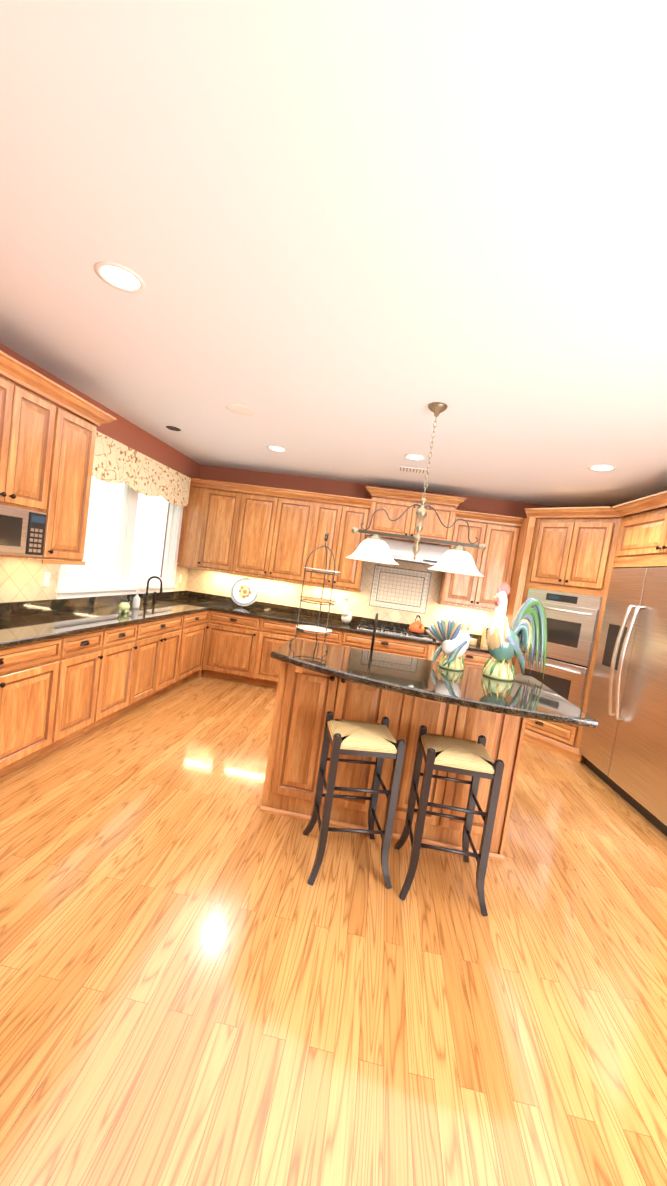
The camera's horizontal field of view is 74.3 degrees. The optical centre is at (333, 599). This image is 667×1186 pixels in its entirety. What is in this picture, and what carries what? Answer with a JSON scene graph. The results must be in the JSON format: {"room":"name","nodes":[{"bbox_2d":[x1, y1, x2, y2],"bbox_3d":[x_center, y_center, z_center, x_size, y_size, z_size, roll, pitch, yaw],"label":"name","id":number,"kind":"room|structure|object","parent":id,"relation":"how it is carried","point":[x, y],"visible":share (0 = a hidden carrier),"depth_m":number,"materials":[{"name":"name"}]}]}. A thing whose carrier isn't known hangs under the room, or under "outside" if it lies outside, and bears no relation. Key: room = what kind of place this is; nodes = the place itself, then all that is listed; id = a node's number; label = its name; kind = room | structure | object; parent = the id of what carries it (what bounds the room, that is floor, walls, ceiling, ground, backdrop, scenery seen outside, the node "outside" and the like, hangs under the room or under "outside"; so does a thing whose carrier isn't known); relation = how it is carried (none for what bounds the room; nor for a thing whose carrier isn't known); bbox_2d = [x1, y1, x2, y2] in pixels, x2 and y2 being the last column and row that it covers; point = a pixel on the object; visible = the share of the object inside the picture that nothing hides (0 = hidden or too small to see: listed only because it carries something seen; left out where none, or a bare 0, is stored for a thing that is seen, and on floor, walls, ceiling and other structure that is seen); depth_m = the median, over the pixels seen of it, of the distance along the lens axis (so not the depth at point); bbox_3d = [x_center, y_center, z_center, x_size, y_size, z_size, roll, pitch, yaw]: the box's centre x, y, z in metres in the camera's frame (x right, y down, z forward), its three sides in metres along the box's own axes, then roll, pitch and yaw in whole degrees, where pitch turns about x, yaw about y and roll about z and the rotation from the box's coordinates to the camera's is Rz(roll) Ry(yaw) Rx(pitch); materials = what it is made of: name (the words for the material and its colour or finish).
{"room":"kitchen","nodes":[
{"label":"kitchen","id":0,"kind":"room"},
{"bbox_2d":[0,343,200,616],"bbox_3d":[-2.580,-0.307,2.215,0.172,2.780,8.350,8,4,6],"label":"wall","id":1,"kind":"structure","parent":0,"point":[23,590],"depth_m":3.84,"materials":[{"name":"brown paint"}]},
{"bbox_2d":[0,354,63,561],"bbox_3d":[-2.191,-0.873,2.752,0.347,1.176,0.707,8,4,6],"label":"upper cabinet","id":2,"kind":"object","parent":1,"relation":"attached to","point":[29,422],"depth_m":2.85,"materials":[{"name":"brown wood"}]},
{"bbox_2d":[0,505,46,556],"bbox_3d":[-2.080,-0.436,2.761,0.034,0.308,0.683,8,4,6],"label":"microwave","id":3,"kind":"object","parent":2,"relation":"in","point":[22,532],"visible":1,"depth_m":2.89,"materials":[{"name":"metal"}]},
{"bbox_2d":[42,572,50,585],"bbox_3d":[-2.369,-0.168,3.634,0.009,0.115,0.070,8,4,6],"label":"electrical outlet plate","id":4,"kind":"object","parent":1,"relation":"attached to","point":[46,578],"depth_m":3.63,"materials":[{"name":"white plastic"}]},
{"bbox_2d":[48,390,103,561],"bbox_3d":[-2.124,-0.902,3.316,0.347,1.176,0.430,8,4,6],"label":"upper cabinet","id":5,"kind":"object","parent":1,"relation":"attached to","point":[75,448],"depth_m":3.29,"materials":[{"name":"brown wood"}]},
{"bbox_2d":[55,483,183,598],"bbox_3d":[-2.203,-0.735,4.760,0.165,1.360,2.104,8,4,6],"label":"window","id":6,"kind":"structure","parent":1,"relation":"in","point":[120,582],"depth_m":4.73,"materials":[{"name":"white"}]},
{"bbox_2d":[92,431,190,505],"bbox_3d":[-2.021,-1.315,4.671,0.082,0.400,2.055,8,4,6],"label":"valance","id":7,"kind":"object","parent":6,"relation":"attached to","point":[114,461],"visible":0.83,"depth_m":4.49,"materials":[{"name":"fabric"}]},
{"bbox_2d":[0,676,666,1185],"bbox_3d":[0.106,1.539,1.910,5.760,0.080,8.200,8,4,6],"label":"floor","id":8,"kind":"structure","parent":0,"point":[202,982],"depth_m":1.72,"materials":[{"name":"brown wood"}]},
{"bbox_2d":[0,636,67,775],"bbox_3d":[-2.297,0.672,2.586,0.627,0.876,1.046,8,4,6],"label":"base cabinet","id":9,"kind":"object","parent":8,"relation":"on","point":[56,692],"depth_m":2.83,"materials":[{"name":"brown wood"}]},
{"bbox_2d":[0,599,211,648],"bbox_3d":[-2.068,0.160,3.765,0.619,0.038,3.570,8,4,6],"label":"countertop","id":10,"kind":"structure","parent":9,"relation":"on","point":[16,630],"depth_m":3.50,"materials":[{"name":"stone"}]},
{"bbox_2d":[118,599,129,613],"bbox_3d":[-1.982,0.058,4.190,0.106,0.130,0.173,8,4,6],"label":"planter","id":11,"kind":"object","parent":10,"relation":"on","point":[124,606],"visible":1,"depth_m":4.13,"materials":[{"name":"green ceramic"}]},
{"bbox_2d":[132,590,139,608],"bbox_3d":[-2.026,0.000,4.529,0.066,0.187,0.069,8,4,6],"label":"soap dispenser","id":12,"kind":"object","parent":10,"relation":"on","point":[136,602],"visible":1,"depth_m":4.51,"materials":[{"name":"white plastic"}]},
{"bbox_2d":[143,576,162,603],"bbox_3d":[-2.015,-0.106,5.051,0.209,0.329,0.246,8,4,6],"label":"faucet","id":13,"kind":"object","parent":10,"relation":"on","point":[147,596],"visible":1,"depth_m":4.96,"materials":[{"name":"brown metal"}]},
{"bbox_2d":[56,629,107,747],"bbox_3d":[-2.208,0.634,3.327,0.627,0.876,0.450,8,4,6],"label":"base cabinet","id":14,"kind":"object","parent":8,"relation":"on","point":[84,653],"depth_m":3.31,"materials":[{"name":"brown wood"}]},
{"bbox_2d":[96,623,139,726],"bbox_3d":[-2.152,0.611,3.788,0.627,0.876,0.480,8,4,6],"label":"base cabinet","id":15,"kind":"object","parent":8,"relation":"on","point":[123,641],"depth_m":3.78,"materials":[{"name":"brown wood"}]},
{"bbox_2d":[132,615,183,707],"bbox_3d":[-2.070,0.576,4.473,0.627,0.876,0.900,8,4,6],"label":"base cabinet","id":16,"kind":"object","parent":8,"relation":"on","point":[161,640],"depth_m":4.42,"materials":[{"name":"brown wood"}]},
{"bbox_2d":[176,610,207,685],"bbox_3d":[-1.975,0.536,5.266,0.627,0.876,0.700,8,4,6],"label":"base cabinet","id":17,"kind":"object","parent":8,"relation":"on","point":[195,624],"depth_m":5.25,"materials":[{"name":"brown wood"}]},
{"bbox_2d":[200,610,259,683],"bbox_3d":[-1.264,0.597,5.843,0.680,0.876,0.627,8,4,6],"label":"base cabinet","id":18,"kind":"object","parent":8,"relation":"on","point":[230,648],"depth_m":5.53,"materials":[{"name":"brown wood"}]},
{"bbox_2d":[252,618,339,688],"bbox_3d":[-0.419,0.722,5.747,1.040,0.876,0.627,8,4,6],"label":"base cabinet","id":19,"kind":"object","parent":8,"relation":"on","point":[271,634],"depth_m":5.47,"materials":[{"name":"brown wood"}]},
{"bbox_2d":[176,598,489,653],"bbox_3d":[-0.036,0.318,5.662,4.242,0.038,0.619,8,4,6],"label":"countertop","id":20,"kind":"structure","parent":19,"relation":"on","point":[240,610],"depth_m":5.49,"materials":[{"name":"stone"}]},
{"bbox_2d":[230,577,258,605],"bbox_3d":[-1.213,-0.108,6.006,0.400,0.392,0.089,8,4,6],"label":"decorative platter","id":21,"kind":"object","parent":20,"relation":"on","point":[244,591],"visible":1,"depth_m":6.01,"materials":[{"name":"white ceramic"}]},
{"bbox_2d":[341,597,352,623],"bbox_3d":[0.186,0.141,5.749,0.136,0.361,0.296,8,4,6],"label":"figurine","id":22,"kind":"object","parent":20,"relation":"on","point":[346,617],"visible":1,"depth_m":5.67,"materials":[{"name":"white ceramic"}]},
{"bbox_2d":[357,622,432,640],"bbox_3d":[0.769,0.396,5.569,0.920,0.042,0.510,8,4,6],"label":"cooktop","id":23,"kind":"object","parent":20,"relation":"in","point":[394,631],"visible":0.92,"depth_m":5.40,"materials":[{"name":"metal"}]},
{"bbox_2d":[409,615,423,632],"bbox_3d":[1.060,0.305,5.547,0.196,0.221,0.232,8,4,6],"label":"kettle","id":24,"kind":"object","parent":23,"relation":"on","point":[416,627],"visible":1,"depth_m":5.50,"materials":[{"name":"orange metal"}]},
{"bbox_2d":[469,638,476,645],"bbox_3d":[1.708,0.520,5.397,0.094,0.080,0.094,8,4,6],"label":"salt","id":25,"kind":"object","parent":20,"relation":"on","point":[472,642],"visible":0.94,"depth_m":5.36,"materials":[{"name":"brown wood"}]},
{"bbox_2d":[481,627,487,646],"bbox_3d":[1.920,0.459,5.438,0.110,0.254,0.242,8,4,6],"label":"knife block","id":26,"kind":"object","parent":20,"relation":"on","point":[484,638],"visible":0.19,"depth_m":5.44,"materials":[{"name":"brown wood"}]},
{"bbox_2d":[303,711,405,888],"bbox_3d":[0.113,1.075,2.442,0.442,0.785,0.441,7,4,-8],"label":"stool","id":27,"kind":"object","parent":8,"relation":"on","point":[379,742],"visible":1,"depth_m":2.29,"materials":[{"name":"black wood"}]},
{"bbox_2d":[340,630,435,659],"bbox_3d":[0.639,0.879,5.624,1.113,0.876,0.636,8,4,6],"label":"base cabinet","id":28,"kind":"object","parent":8,"relation":"on","point":[347,639],"depth_m":5.30,"materials":[{"name":"brown wood"}]},
{"bbox_2d":[260,641,531,860],"bbox_3d":[0.408,0.939,3.188,1.530,1.019,1.418,8,4,6],"label":"kitchen island","id":29,"kind":"object","parent":8,"relation":"on","point":[301,708],"depth_m":2.73,"materials":[{"name":"brown wood"}]},
{"bbox_2d":[370,613,378,650],"bbox_3d":[0.278,0.296,3.338,0.102,0.402,0.248,8,4,6],"label":"island faucet","id":30,"kind":"object","parent":29,"relation":"on","point":[374,631],"visible":0.67,"depth_m":3.23,"materials":[{"name":"brown metal"}]},
{"bbox_2d":[270,638,597,727],"bbox_3d":[0.475,0.448,2.639,1.704,0.040,0.967,8,4,6],"label":"island countertop","id":31,"kind":"structure","parent":29,"relation":"on","point":[424,680],"depth_m":2.51,"materials":[{"name":"black stone"}]},
{"bbox_2d":[290,533,339,650],"bbox_3d":[-0.102,-0.067,2.977,0.266,0.772,0.277,8,4,6],"label":"plate rack","id":32,"kind":"object","parent":31,"relation":"on","point":[317,629],"visible":1,"depth_m":2.92,"materials":[{"name":"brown metal"}]},
{"bbox_2d":[426,617,470,670],"bbox_3d":[0.747,0.275,2.888,0.308,0.344,0.199,8,4,6],"label":"hen","id":33,"kind":"object","parent":31,"relation":"on","point":[453,637],"visible":1,"depth_m":2.84,"materials":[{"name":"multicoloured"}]},
{"bbox_2d":[482,582,546,680],"bbox_3d":[1.205,0.209,2.846,0.462,0.607,0.312,8,4,6],"label":"rooster","id":34,"kind":"object","parent":31,"relation":"on","point":[529,624],"visible":1,"depth_m":2.78,"materials":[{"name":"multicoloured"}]},
{"bbox_2d":[395,725,503,915],"bbox_3d":[0.620,1.149,2.389,0.455,0.785,0.455,8,4,6],"label":"stool","id":35,"kind":"object","parent":8,"relation":"on","point":[474,760],"visible":1,"depth_m":2.23,"materials":[{"name":"black wood"}]},
{"bbox_2d":[436,645,493,668],"bbox_3d":[1.552,1.015,5.521,0.890,0.876,0.636,8,4,6],"label":"base cabinet","id":36,"kind":"object","parent":8,"relation":"on","point":[471,658],"depth_m":5.18,"materials":[{"name":"brown wood"}]},
{"bbox_2d":[506,506,619,762],"bbox_3d":[2.640,0.333,4.997,1.146,2.596,1.139,8,4,6],"label":"tall cabinet","id":37,"kind":"object","parent":8,"relation":"on","point":[573,555],"depth_m":4.72,"materials":[{"name":"brown wood"}]},
{"bbox_2d":[514,588,601,709],"bbox_3d":[2.360,0.579,4.779,0.118,1.336,0.770,5,5,-39],"label":"double oven","id":38,"kind":"object","parent":37,"relation":"in","point":[572,620],"visible":0.5,"depth_m":4.65,"materials":[{"name":"metal"}]},
{"bbox_2d":[579,567,666,836],"bbox_3d":[2.865,0.757,3.691,0.886,1.995,1.415,8,4,6],"label":"refrigerator","id":39,"kind":"object","parent":8,"relation":"on","point":[623,748],"visible":1,"depth_m":3.74,"materials":[{"name":"metal"}]},
{"bbox_2d":[0,0,666,514],"bbox_3d":[0.503,-1.282,1.719,5.760,0.090,8.200,8,4,6],"label":"ceiling","id":40,"kind":"structure","parent":0,"point":[342,240],"depth_m":1.56,"materials":[{"name":"white paint"}]},
{"bbox_2d":[345,402,485,575],"bbox_3d":[0.626,-0.763,2.997,0.950,1.089,0.380,8,4,6],"label":"pendant light","id":41,"kind":"object","parent":40,"relation":"hanging from","point":[456,559],"visible":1,"depth_m":2.97,"materials":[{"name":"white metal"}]},
{"bbox_2d":[186,465,630,642],"bbox_3d":[0.801,-0.084,5.944,6.060,2.780,0.172,8,4,6],"label":"wall","id":42,"kind":"structure","parent":0,"point":[402,594],"depth_m":5.91,"materials":[{"name":"brown paint"}]},
{"bbox_2d":[177,478,203,565],"bbox_3d":[-1.846,-1.023,5.982,0.267,1.136,0.327,8,4,6],"label":"upper cabinet","id":43,"kind":"object","parent":42,"relation":"attached to","point":[191,518],"depth_m":5.82,"materials":[{"name":"brown wood"}]},
{"bbox_2d":[196,479,239,573],"bbox_3d":[-1.475,-0.967,5.930,0.490,1.136,0.347,8,4,6],"label":"upper cabinet","id":44,"kind":"object","parent":42,"relation":"attached to","point":[218,512],"depth_m":5.76,"materials":[{"name":"brown wood"}]},
{"bbox_2d":[232,483,315,581],"bbox_3d":[-0.753,-0.860,5.848,0.980,1.136,0.347,8,4,6],"label":"upper cabinet","id":45,"kind":"object","parent":42,"relation":"attached to","point":[272,532],"depth_m":5.68,"materials":[{"name":"brown wood"}]},
{"bbox_2d":[304,494,367,589],"bbox_3d":[0.073,-0.737,5.755,0.700,1.136,0.347,8,4,6],"label":"upper cabinet","id":46,"kind":"object","parent":42,"relation":"attached to","point":[337,520],"depth_m":5.59,"materials":[{"name":"brown wood"}]},
{"bbox_2d":[367,535,449,565],"bbox_3d":[0.919,-0.614,5.573,1.016,0.256,0.518,8,4,6],"label":"range hood","id":47,"kind":"object","parent":42,"relation":"attached to","point":[427,553],"visible":0.52,"depth_m":5.37,"materials":[{"name":"metal"}]},
{"bbox_2d":[364,487,459,545],"bbox_3d":[0.983,-1.027,5.596,1.040,0.570,0.417,8,4,6],"label":"upper cabinet","id":48,"kind":"object","parent":42,"relation":"attached to","point":[406,524],"depth_m":5.39,"materials":[{"name":"brown wood"}]},
{"bbox_2d":[437,510,519,613],"bbox_3d":[1.828,-0.477,5.558,0.790,1.136,0.347,8,4,6],"label":"upper cabinet","id":49,"kind":"object","parent":42,"relation":"attached to","point":[495,563],"depth_m":5.38,"materials":[{"name":"brown wood"}]},
{"bbox_2d":[486,618,490,626],"bbox_3d":[2.032,0.308,5.744,0.070,0.115,0.009,8,4,6],"label":"electrical outlet plate","id":50,"kind":"object","parent":42,"relation":"attached to","point":[488,620],"depth_m":5.74,"materials":[{"name":"white plastic"}]},
{"bbox_2d":[608,490,666,569],"bbox_3d":[3.151,-0.537,3.959,0.804,0.595,0.757,8,4,6],"label":"upper cabinet","id":51,"kind":"object","parent":0,"relation":"attached to","point":[635,547],"depth_m":4.01,"materials":[{"name":"brown wood"}]},
{"bbox_2d":[652,494,666,566],"bbox_3d":[3.062,-0.500,3.221,0.804,0.595,0.730,8,4,6],"label":"upper cabinet","id":52,"kind":"object","parent":0,"relation":"attached to","point":[660,560],"depth_m":3.67,"materials":[{"name":"brown wood"}]}
]}

